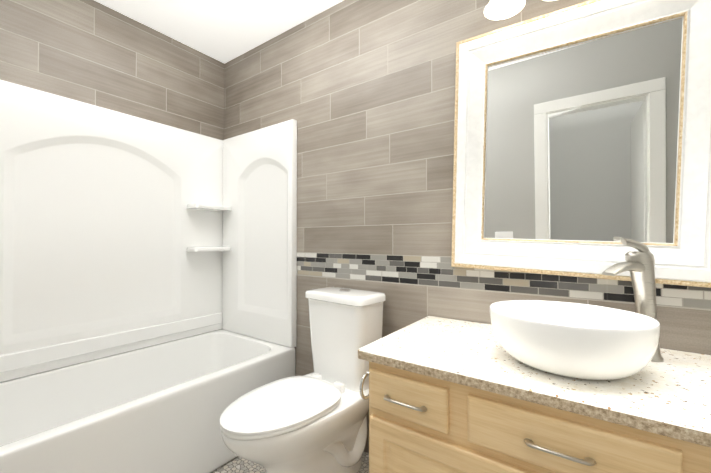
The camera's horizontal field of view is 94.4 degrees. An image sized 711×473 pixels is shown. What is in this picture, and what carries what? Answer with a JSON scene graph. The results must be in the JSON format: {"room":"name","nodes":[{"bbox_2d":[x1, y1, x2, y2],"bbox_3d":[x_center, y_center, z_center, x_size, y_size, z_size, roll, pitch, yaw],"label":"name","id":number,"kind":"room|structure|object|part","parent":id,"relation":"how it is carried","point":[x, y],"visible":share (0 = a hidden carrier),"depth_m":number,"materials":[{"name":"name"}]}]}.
{"room":"bathroom","nodes":[
{"label":"bathroom","id":0,"kind":"room"},
{"bbox_2d":[0,0,224,139],"bbox_3d":[-1.499,-0.093,1.841,0.100,2.440,1.620,0,-1,35],"label":"wall","id":1,"kind":"structure","parent":0,"point":[93,52],"depth_m":1.89,"materials":[{"name":"tile"}]},
{"bbox_2d":[94,0,343,63],"bbox_3d":[-0.299,-1.347,1.067,2.970,0.050,1.720,0,-1,35],"label":"ceiling","id":2,"kind":"structure","parent":0,"point":[224,31],"depth_m":1.98,"materials":[{"name":"white paint"}]},
{"bbox_2d":[211,452,368,472],"bbox_3d":[-0.299,1.143,1.037,2.970,0.050,1.720,0,-1,35],"label":"floor","id":3,"kind":"structure","parent":0,"point":[237,464],"depth_m":1.60,"materials":[{"name":"beige stone"}]},
{"bbox_2d":[0,80,296,472],"bbox_3d":[-1.113,0.202,1.625,0.769,1.844,1.514,0,-1,35],"label":"bathtub","id":4,"kind":"object","parent":3,"relation":"on","point":[148,293],"visible":0.9,"depth_m":1.82,"materials":[{"name":"white plastic"}]},
{"bbox_2d":[0,329,295,472],"bbox_3d":[-1.113,0.897,1.617,0.769,0.453,1.514,0,-1,35],"label":"basin","id":5,"kind":"object","parent":4,"relation":"in","point":[157,407],"depth_m":1.56,"materials":[{"name":"white ceramic"}]},
{"bbox_2d":[186,203,231,210],"bbox_3d":[-1.002,-0.199,2.262,0.133,0.028,0.268,0,-1,35],"label":"shelf","id":6,"kind":"object","parent":4,"relation":"attached to","point":[189,206],"depth_m":2.23,"materials":[{"name":"white plastic"}]},
{"bbox_2d":[187,247,231,251],"bbox_3d":[-1.002,0.085,2.259,0.133,0.028,0.268,0,-1,35],"label":"shelf","id":7,"kind":"object","parent":4,"relation":"attached to","point":[189,249],"depth_m":2.21,"materials":[{"name":"white plastic"}]},
{"bbox_2d":[220,287,385,472],"bbox_3d":[-0.224,0.692,1.439,0.392,0.859,0.740,-1,-1,40],"label":"toilet","id":8,"kind":"object","parent":3,"relation":"on","point":[315,421],"visible":0.92,"depth_m":1.42,"materials":[{"name":"white ceramic"}]},
{"bbox_3d":[-0.303,0.683,1.346,0.364,0.036,0.495,-1,-1,40],"label":"seat","id":9,"kind":"part","parent":8,"relation":"part of","materials":[{"name":"white plastic"}]},
{"bbox_3d":[-0.231,0.913,1.428,0.396,0.417,0.719,-1,-1,40],"label":"bowl","id":10,"kind":"part","parent":8,"relation":"part of","materials":[{"name":"white ceramic"}]},
{"bbox_3d":[-0.056,0.293,1.642,0.390,0.041,0.220,-1,-1,40],"label":"tank lid","id":11,"kind":"part","parent":8,"relation":"part of","materials":[{"name":"white ceramic"}]},
{"bbox_3d":[-0.053,0.517,1.642,0.366,0.405,0.204,-1,-1,40],"label":"tank","id":12,"kind":"part","parent":8,"relation":"part of","materials":[{"name":"white ceramic"}]},
{"bbox_2d":[358,316,710,472],"bbox_3d":[0.627,0.737,0.943,1.139,0.756,0.603,0,-1,35],"label":"bathroom vanity","id":13,"kind":"object","parent":3,"relation":"on","point":[446,395],"visible":1,"depth_m":0.83,"materials":[{"name":"brown wood"}]},
{"bbox_2d":[359,371,368,399],"bbox_3d":[0.054,0.505,1.113,0.042,0.094,0.092,0,-1,35],"label":"toilet paper holder","id":14,"kind":"object","parent":13,"relation":"attached to","point":[366,374],"visible":0.52,"depth_m":1.09,"materials":[{"name":"silver metal"}]},
{"bbox_2d":[489,300,659,379],"bbox_3d":[0.587,0.284,0.922,0.394,0.147,0.348,0,-1,35],"label":"sink","id":15,"kind":"object","parent":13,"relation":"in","point":[580,341],"visible":1,"depth_m":0.81,"materials":[{"name":"white ceramic"}]},
{"bbox_2d":[602,238,663,361],"bbox_3d":[0.813,0.182,0.964,0.170,0.353,0.064,0,-1,-10],"label":"faucet","id":16,"kind":"object","parent":13,"relation":"on","point":[639,264],"visible":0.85,"depth_m":0.95,"materials":[{"name":"silver metal"}]},
{"bbox_3d":[0.784,0.092,0.960,0.108,0.041,0.109,0,-1,35],"label":"spout","id":17,"kind":"part","parent":16,"relation":"part of","materials":[{"name":"silver metal"}]},
{"bbox_3d":[0.825,0.027,0.971,0.070,0.044,0.082,0,-1,35],"label":"handle","id":18,"kind":"part","parent":16,"relation":"part of","materials":[{"name":"silver metal"}]},
{"bbox_2d":[224,0,710,452],"bbox_3d":[0.169,-0.095,1.713,2.970,2.440,0.100,0,-1,35],"label":"wall","id":19,"kind":"structure","parent":0,"point":[362,92],"depth_m":1.66,"materials":[{"name":"tile"}]},
{"bbox_2d":[484,0,554,19],"bbox_3d":[0.718,-0.953,1.148,0.502,0.197,0.199,0,-1,35],"label":"wall lamp","id":20,"kind":"object","parent":19,"relation":"attached to","point":[499,9],"visible":1,"depth_m":1.27,"materials":[{"name":"white glass"}]},
{"bbox_3d":[0.555,-0.900,1.228,0.142,0.094,0.142,0,-1,35],"label":"lamp shade","id":21,"kind":"part","parent":20,"relation":"part of","materials":[{"name":"white glass"}]},
{"bbox_2d":[451,0,710,287],"bbox_3d":[0.767,-0.337,1.185,0.831,0.958,0.045,2,2,35],"label":"mirror","id":22,"kind":"object","parent":19,"relation":"attached to","point":[582,139],"visible":0.98,"depth_m":1.16,"materials":[{"name":"white wood"}]},
{"label":"glass","id":23,"kind":"part","parent":22,"relation":"part of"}
]}

